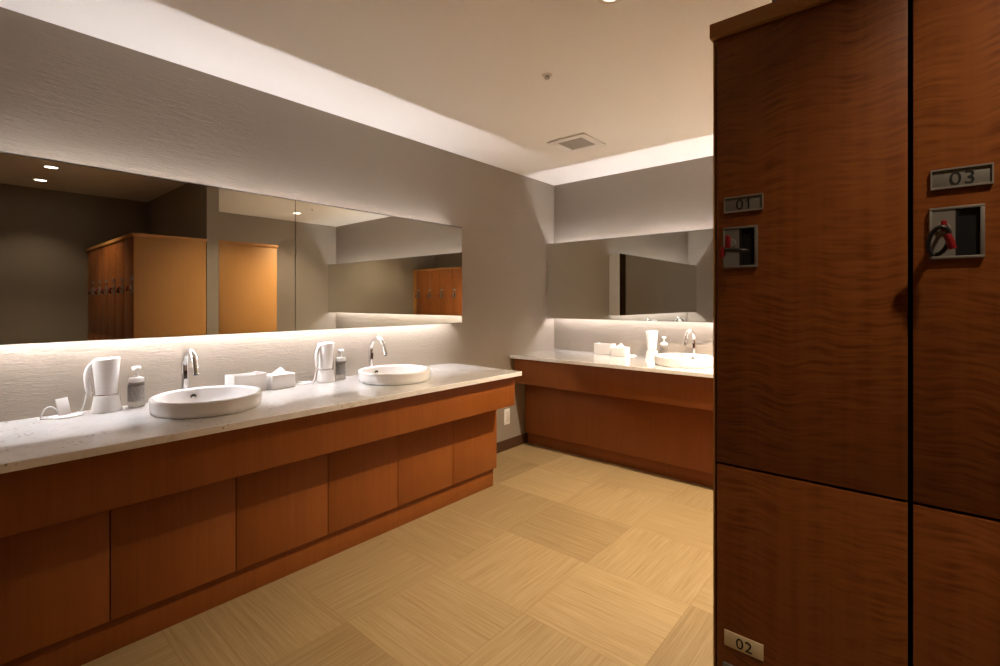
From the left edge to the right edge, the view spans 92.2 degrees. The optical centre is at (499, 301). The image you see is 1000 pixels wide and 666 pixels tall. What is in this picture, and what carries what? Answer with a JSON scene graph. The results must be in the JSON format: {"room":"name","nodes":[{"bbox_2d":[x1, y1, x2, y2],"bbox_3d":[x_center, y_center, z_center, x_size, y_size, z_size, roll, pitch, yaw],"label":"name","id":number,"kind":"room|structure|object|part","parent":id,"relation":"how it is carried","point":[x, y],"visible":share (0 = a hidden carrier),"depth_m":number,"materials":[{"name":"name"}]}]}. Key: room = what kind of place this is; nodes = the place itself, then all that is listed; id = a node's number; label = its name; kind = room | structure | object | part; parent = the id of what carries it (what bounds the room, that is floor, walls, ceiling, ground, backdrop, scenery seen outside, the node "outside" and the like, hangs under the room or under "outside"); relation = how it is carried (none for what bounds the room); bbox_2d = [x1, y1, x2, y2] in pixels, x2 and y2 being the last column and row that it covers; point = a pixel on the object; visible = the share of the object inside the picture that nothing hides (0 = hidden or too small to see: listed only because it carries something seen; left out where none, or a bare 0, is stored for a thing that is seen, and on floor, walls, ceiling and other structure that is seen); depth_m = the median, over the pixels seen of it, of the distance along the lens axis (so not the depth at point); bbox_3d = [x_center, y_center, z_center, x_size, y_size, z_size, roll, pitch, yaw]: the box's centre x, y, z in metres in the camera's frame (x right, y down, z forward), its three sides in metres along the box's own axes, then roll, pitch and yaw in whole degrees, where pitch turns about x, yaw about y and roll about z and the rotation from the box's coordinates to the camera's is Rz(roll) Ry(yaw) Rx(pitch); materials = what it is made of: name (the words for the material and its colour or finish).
{"room":"changing room","nodes":[
{"label":"changing room","id":0,"kind":"room"},
{"bbox_2d":[0,7,553,559],"bbox_3d":[-0.804,0.072,3.269,0.120,2.426,4.203,0,0,41],"label":"wall","id":1,"kind":"structure","parent":0,"point":[67,95],"depth_m":2.56,"materials":[{"name":"white paint"}]},
{"bbox_2d":[0,151,461,344],"bbox_3d":[-1.163,-0.197,2.656,0.133,0.713,2.557,0,0,41],"label":"vanity mirror","id":2,"kind":"object","parent":1,"relation":"attached to","point":[88,253],"visible":1,"depth_m":2.23,"materials":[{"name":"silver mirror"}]},
{"bbox_3d":[-1.531,-0.197,2.130,0.006,0.713,1.279,0,0,41],"label":"mirror pane","id":3,"kind":"part","parent":2,"relation":"part of","materials":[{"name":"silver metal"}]},
{"bbox_3d":[-0.698,-0.197,3.099,0.006,0.713,1.273,0,0,41],"label":"mirror pane","id":4,"kind":"part","parent":2,"relation":"part of","materials":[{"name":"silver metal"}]},
{"bbox_2d":[504,408,509,424],"bbox_3d":[0.061,0.998,4.176,0.010,0.136,0.074,0,0,41],"label":"wall outlet","id":5,"kind":"object","parent":1,"relation":"attached to","point":[506,411],"visible":1,"depth_m":4.17,"materials":[{"name":"white plastic"}]},
{"bbox_2d":[506,411,508,421],"bbox_3d":[0.064,0.998,4.174,0.002,0.092,0.038,0,0,41],"label":"socket","id":6,"kind":"object","parent":5,"relation":"attached to","point":[507,412],"depth_m":4.17,"materials":[{"name":"white plastic"}]},
{"bbox_2d":[497,433,526,452],"bbox_3d":[0.078,1.240,4.196,0.009,0.090,1.397,0,0,41],"label":"baseboard","id":7,"kind":"structure","parent":1,"relation":"attached to","point":[518,440],"depth_m":4.21,"materials":[{"name":"brown wood"}]},
{"bbox_2d":[0,0,771,185],"bbox_3d":[0.396,-1.191,1.299,4.507,0.100,5.627,0,0,41],"label":"ceiling","id":8,"kind":"structure","parent":0,"point":[464,78],"depth_m":2.28,"materials":[{"name":"paint"}]},
{"bbox_2d":[542,73,551,79],"bbox_3d":[0.237,-1.132,2.424,0.052,0.018,0.052,0,0,41],"label":"sprinkler","id":9,"kind":"object","parent":8,"relation":"attached to","point":[546,76],"visible":1,"depth_m":2.42,"materials":[{"name":"white metal"}]},
{"bbox_2d":[547,133,604,152],"bbox_3d":[0.549,-1.135,3.450,0.300,0.012,0.300,0,0,41],"label":"ceiling vent","id":10,"kind":"object","parent":8,"relation":"in","point":[582,141],"visible":1,"depth_m":3.44,"materials":[{"name":"white plastic"}]},
{"bbox_2d":[558,137,594,149],"bbox_3d":[0.549,-1.132,3.450,0.195,0.005,0.198,0,0,41],"label":"grille","id":11,"kind":"object","parent":10,"relation":"attached to","point":[577,143],"depth_m":3.44,"materials":[{"name":"grey"}]},
{"bbox_2d":[597,0,621,3],"bbox_3d":[0.413,-1.138,1.778,0.124,0.006,0.124,0,0,41],"label":"recessed light","id":12,"kind":"object","parent":8,"relation":"in","point":[600,1],"visible":1,"depth_m":1.82,"materials":[{"name":"white plastic"}]},
{"bbox_2d":[81,443,712,665],"bbox_3d":[0.396,1.335,1.299,4.507,0.100,5.627,0,0,41],"label":"floor","id":13,"kind":"structure","parent":0,"point":[567,559],"depth_m":2.12,"materials":[{"name":"brown wood"}]},
{"bbox_2d":[0,377,514,665],"bbox_3d":[-0.974,0.889,2.486,0.638,0.790,2.550,0,0,41],"label":"vanity cabinet","id":14,"kind":"object","parent":13,"relation":"on","point":[200,524],"visible":0.94,"depth_m":1.94,"materials":[{"name":"brown wood"}]},
{"bbox_3d":[-1.553,0.926,1.583,0.018,0.455,0.421,0,0,41],"label":"door","id":15,"kind":"part","parent":14,"relation":"part of","materials":[{"name":"brown wood"}]},
{"bbox_2d":[109,560,109,617],"bbox_3d":[-1.050,0.934,2.538,0.456,0.439,2.526,0,0,41],"label":"shelf","id":16,"kind":"object","parent":14,"relation":"attached to","point":[109,560],"depth_m":1.90,"materials":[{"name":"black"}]},
{"bbox_3d":[-1.275,0.926,1.905,0.018,0.455,0.422,0,0,41],"label":"door","id":17,"kind":"part","parent":14,"relation":"part of","materials":[{"name":"brown wood"}]},
{"bbox_2d":[0,363,521,473],"bbox_3d":[-0.950,0.480,2.469,0.698,0.028,2.557,0,0,41],"label":"countertop","id":18,"kind":"structure","parent":14,"relation":"on","point":[28,443],"depth_m":1.87,"materials":[{"name":"white stone"}]},
{"bbox_2d":[40,397,84,419],"bbox_3d":[-1.766,0.428,1.945,0.086,0.077,0.136,0,0,41],"label":"stand","id":19,"kind":"object","parent":18,"relation":"on","point":[63,409],"visible":1,"depth_m":1.94,"materials":[{"name":"white plastic"}]},
{"bbox_3d":[-1.786,0.441,1.913,0.030,0.050,0.061,0,0,41],"label":"cord","id":20,"kind":"part","parent":19,"relation":"part of","materials":[{"name":"white plastic"}]},
{"bbox_3d":[-1.770,0.425,1.951,0.022,0.071,0.047,0,0,15],"label":"square plate","id":21,"kind":"part","parent":19,"relation":"part of","materials":[{"name":"white plastic"}]},
{"bbox_2d":[77,357,121,413],"bbox_3d":[-1.693,0.351,2.033,0.152,0.228,0.103,0,0,-31],"label":"hair dryer","id":22,"kind":"object","parent":18,"relation":"on","point":[106,399],"visible":1,"depth_m":2.01,"materials":[{"name":"white plastic"}]},
{"bbox_3d":[-1.746,0.424,2.010,0.040,0.080,0.006,0,0,-5],"label":"cord","id":23,"kind":"part","parent":22,"relation":"part of","materials":[{"name":"white plastic"}]},
{"bbox_3d":[-1.719,0.321,2.018,0.042,0.149,0.021,0,0,-31],"label":"handle","id":24,"kind":"part","parent":22,"relation":"part of","materials":[{"name":"white plastic"}]},
{"bbox_2d":[127,366,144,407],"bbox_3d":[-1.605,0.375,2.126,0.064,0.180,0.064,0,0,23],"label":"soap dispenser","id":25,"kind":"object","parent":18,"relation":"on","point":[136,385],"visible":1,"depth_m":2.10,"materials":[{"name":"white plastic"}]},
{"bbox_2d":[127,381,144,407],"bbox_3d":[-1.605,0.409,2.126,0.062,0.113,0.062,0,0,-17],"label":"bottle","id":26,"kind":"object","parent":25,"relation":"attached to","point":[136,389],"depth_m":2.10,"materials":[{"name":"white plastic"}]},
{"bbox_2d":[181,348,199,388],"bbox_3d":[-1.430,0.340,2.222,0.188,0.250,0.044,0,0,41],"label":"faucet","id":27,"kind":"object","parent":18,"relation":"on","point":[189,352],"visible":0.7,"depth_m":2.25,"materials":[{"name":"silver metal"}]},
{"bbox_2d":[148,385,261,418],"bbox_3d":[-1.276,0.472,2.105,0.424,0.143,0.424,0,0,41],"label":"washbasin","id":28,"kind":"object","parent":18,"relation":"in","point":[207,401],"visible":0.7,"depth_m":2.04,"materials":[{"name":"white ceramic"}]},
{"bbox_2d":[225,371,266,390],"bbox_3d":[-1.310,0.418,2.483,0.098,0.094,0.165,0,0,35],"label":"paper towel holder","id":29,"kind":"object","parent":18,"relation":"on","point":[256,378],"visible":0.56,"depth_m":2.47,"materials":[{"name":"white plastic"}]},
{"bbox_2d":[267,367,294,389],"bbox_3d":[-1.194,0.409,2.604,0.092,0.112,0.135,0,0,35],"label":"tissue box","id":30,"kind":"object","parent":18,"relation":"on","point":[280,378],"visible":0.87,"depth_m":2.58,"materials":[{"name":"white plastic"}]},
{"bbox_2d":[295,381,310,383],"bbox_3d":[-1.117,0.459,2.735,0.059,0.013,0.094,0,0,41],"label":"power cord","id":31,"kind":"object","parent":18,"relation":"on","point":[304,382],"visible":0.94,"depth_m":2.71,"materials":[{"name":"white plastic"}]},
{"bbox_2d":[310,342,334,382],"bbox_3d":[-1.034,0.351,2.802,0.140,0.228,0.103,0,0,-23],"label":"hair dryer","id":32,"kind":"object","parent":18,"relation":"on","point":[324,351],"visible":1,"depth_m":2.77,"materials":[{"name":"white plastic"}]},
{"bbox_3d":[-1.043,0.321,2.761,0.021,0.149,0.042,0,0,29],"label":"handle","id":33,"kind":"part","parent":32,"relation":"part of","materials":[{"name":"white plastic"}]},
{"bbox_2d":[335,349,345,379],"bbox_3d":[-0.954,0.375,2.884,0.064,0.180,0.064,0,0,26],"label":"soap dispenser","id":34,"kind":"object","parent":18,"relation":"on","point":[340,365],"visible":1,"depth_m":2.86,"materials":[{"name":"white plastic"}]},
{"bbox_2d":[335,361,345,379],"bbox_3d":[-0.954,0.409,2.884,0.062,0.113,0.062,0,0,-13],"label":"bottle","id":35,"kind":"object","parent":34,"relation":"attached to","point":[340,366],"depth_m":2.86,"materials":[{"name":"white plastic"}]},
{"bbox_2d":[368,336,387,366],"bbox_3d":[-0.762,0.340,2.999,0.188,0.250,0.044,0,0,41],"label":"faucet","id":36,"kind":"object","parent":18,"relation":"on","point":[376,338],"visible":0.72,"depth_m":3.02,"materials":[{"name":"silver metal"}]},
{"bbox_2d":[358,364,430,384],"bbox_3d":[-0.626,0.472,2.869,0.424,0.143,0.424,0,0,41],"label":"washbasin","id":37,"kind":"object","parent":18,"relation":"in","point":[397,374],"visible":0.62,"depth_m":2.75,"materials":[{"name":"white ceramic"}]},
{"bbox_3d":[-0.997,0.926,2.229,0.018,0.455,0.423,0,0,41],"label":"door","id":38,"kind":"part","parent":14,"relation":"part of","materials":[{"name":"brown wood"}]},
{"bbox_3d":[-0.719,0.926,2.552,0.018,0.455,0.422,0,0,41],"label":"door","id":39,"kind":"part","parent":14,"relation":"part of","materials":[{"name":"brown wood"}]},
{"bbox_3d":[-0.441,0.926,2.876,0.018,0.455,0.423,0,0,41],"label":"door","id":40,"kind":"part","parent":14,"relation":"part of","materials":[{"name":"brown wood"}]},
{"bbox_3d":[-0.166,0.926,3.197,0.018,0.455,0.415,0,0,41],"label":"door","id":41,"kind":"part","parent":14,"relation":"part of","materials":[{"name":"brown wood"}]},
{"bbox_2d":[514,359,712,486],"bbox_3d":[1.944,0.889,3.094,4.253,0.790,0.643,0,0,41],"label":"vanity cabinet","id":42,"kind":"object","parent":13,"relation":"on","point":[657,423],"visible":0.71,"depth_m":3.67,"materials":[{"name":"brown wood"}]},
{"bbox_2d":[510,349,712,377],"bbox_3d":[1.926,0.480,3.080,4.265,0.028,0.690,0,0,41],"label":"countertop","id":43,"kind":"structure","parent":42,"relation":"on","point":[637,363],"depth_m":3.81,"materials":[{"name":"white stone"}]},
{"bbox_2d":[594,342,615,354],"bbox_3d":[0.934,0.418,4.287,0.165,0.094,0.098,0,0,42],"label":"paper towel holder","id":44,"kind":"object","parent":43,"relation":"on","point":[599,348],"visible":0.88,"depth_m":4.25,"materials":[{"name":"white plastic"}]},
{"bbox_2d":[611,343,629,356],"bbox_3d":[1.032,0.409,4.124,0.135,0.112,0.092,0,0,42],"label":"tissue box","id":45,"kind":"object","parent":43,"relation":"on","point":[620,350],"visible":1,"depth_m":4.09,"materials":[{"name":"white plastic"}]},
{"bbox_2d":[645,330,657,358],"bbox_3d":[1.226,0.351,3.937,0.140,0.228,0.103,0,0,-13],"label":"hair dryer","id":46,"kind":"object","parent":43,"relation":"on","point":[651,335],"visible":0.94,"depth_m":3.90,"materials":[{"name":"white plastic"}]},
{"bbox_3d":[1.210,0.321,3.899,0.021,0.149,0.042,0,0,39],"label":"handle","id":47,"kind":"part","parent":46,"relation":"part of","materials":[{"name":"white plastic"}]},
{"bbox_2d":[660,337,667,352],"bbox_3d":[1.337,0.375,3.927,0.064,0.180,0.064,0,0,-24],"label":"soap dispenser","id":48,"kind":"object","parent":43,"relation":"on","point":[663,345],"visible":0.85,"depth_m":3.90,"materials":[{"name":"white plastic"}]},
{"bbox_2d":[654,353,712,367],"bbox_3d":[1.360,0.472,3.558,0.424,0.143,0.424,0,0,41],"label":"washbasin","id":49,"kind":"object","parent":43,"relation":"in","point":[679,360],"visible":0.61,"depth_m":3.42,"materials":[{"name":"white ceramic"}]},
{"bbox_2d":[684,329,695,353],"bbox_3d":[1.472,0.340,3.727,0.188,0.250,0.044,0,0,-43],"label":"faucet","id":50,"kind":"object","parent":43,"relation":"on","point":[688,332],"visible":0.75,"depth_m":3.76,"materials":[{"name":"silver metal"}]},
{"bbox_3d":[1.846,0.948,2.977,4.251,0.466,0.018,0,0,41],"label":"panel","id":51,"kind":"part","parent":42,"relation":"part of","materials":[{"name":"brown wood"}]},
{"bbox_2d":[713,0,909,665],"bbox_3d":[0.715,0.378,1.074,0.302,1.814,0.534,0,0,41],"label":"locker","id":52,"kind":"object","parent":13,"relation":"on","point":[811,107],"visible":0.96,"depth_m":0.87,"materials":[{"name":"brown wood"}]},
{"bbox_3d":[0.605,0.378,1.175,0.005,1.814,0.523,0,0,41],"label":"panel","id":53,"kind":"part","parent":52,"relation":"part of","materials":[{"name":"brown wood"}]},
{"bbox_3d":[0.468,0.758,0.939,0.062,0.080,0.008,0,0,41],"label":"lock plate","id":54,"kind":"part","parent":52,"relation":"part of","materials":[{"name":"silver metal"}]},
{"bbox_2d":[719,235,748,257],"bbox_3d":[0.451,-0.106,0.924,0.051,0.044,0.036,0,0,41],"label":"key","id":55,"kind":"object","parent":52,"relation":"attached to","point":[728,242],"visible":1,"depth_m":0.92,"materials":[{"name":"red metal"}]},
{"bbox_3d":[0.468,-0.106,0.939,0.062,0.080,0.008,0,0,41],"label":"lock plate","id":56,"kind":"part","parent":52,"relation":"part of","materials":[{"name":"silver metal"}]},
{"bbox_3d":[0.474,0.668,0.937,0.070,0.031,0.003,0,0,41],"label":"number plate","id":57,"kind":"part","parent":52,"relation":"part of","materials":[{"name":"beige"}]},
{"bbox_3d":[0.473,-0.191,0.937,0.070,0.031,0.004,0,0,41],"label":"number plate","id":58,"kind":"part","parent":52,"relation":"part of","materials":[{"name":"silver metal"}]},
{"bbox_2d":[710,0,912,85],"bbox_3d":[1.318,-0.544,0.557,1.898,0.029,0.542,0,0,41],"label":"board","id":59,"kind":"object","parent":52,"relation":"on","point":[779,9],"visible":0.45,"depth_m":0.92,"materials":[{"name":"brown wood"}]},
{"bbox_3d":[0.555,0.765,0.883,0.294,0.876,0.020,0,0,41],"label":"door","id":60,"kind":"part","parent":52,"relation":"part of","materials":[{"name":"brown wood"}]},
{"bbox_2d":[913,0,999,665],"bbox_3d":[0.945,0.378,0.876,0.295,1.814,0.534,0,0,41],"label":"locker","id":61,"kind":"object","parent":13,"relation":"on","point":[956,43],"visible":0.98,"depth_m":0.74,"materials":[{"name":"brown wood"}]},
{"bbox_2d":[925,220,956,256],"bbox_3d":[0.667,-0.096,0.733,0.030,0.055,0.039,0,0,19],"label":"key","id":62,"kind":"object","parent":61,"relation":"attached to","point":[950,243],"visible":1,"depth_m":0.72,"materials":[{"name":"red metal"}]},
{"bbox_3d":[0.783,0.765,0.687,0.294,0.876,0.020,0,0,41],"label":"door","id":63,"kind":"part","parent":61,"relation":"part of","materials":[{"name":"brown wood"}]},
{"bbox_3d":[0.701,-0.106,0.739,0.062,0.080,0.008,0,0,41],"label":"lock plate","id":64,"kind":"part","parent":61,"relation":"part of","materials":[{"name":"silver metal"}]},
{"bbox_3d":[0.706,-0.191,0.737,0.070,0.031,0.004,0,0,41],"label":"number plate","id":65,"kind":"part","parent":61,"relation":"part of","materials":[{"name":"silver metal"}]},
{"bbox_2d":[554,156,712,355],"bbox_3d":[2.190,0.072,3.388,4.267,2.426,0.120,0,0,41],"label":"wall","id":66,"kind":"structure","parent":0,"point":[678,196],"depth_m":4.17,"materials":[{"name":"white paint"}]},
{"bbox_2d":[547,228,712,322],"bbox_3d":[2.107,-0.197,3.290,4.259,0.713,0.135,0,0,41],"label":"vanity mirror","id":67,"kind":"object","parent":66,"relation":"attached to","point":[667,277],"visible":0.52,"depth_m":4.05,"materials":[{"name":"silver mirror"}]},
{"bbox_2d":[772,0,912,665],"bbox_3d":[1.529,0.072,0.798,1.895,2.426,0.097,0,0,41],"label":"wall partition","id":68,"kind":"structure","parent":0,"point":[911,86],"depth_m":1.18,"materials":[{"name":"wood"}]}
]}

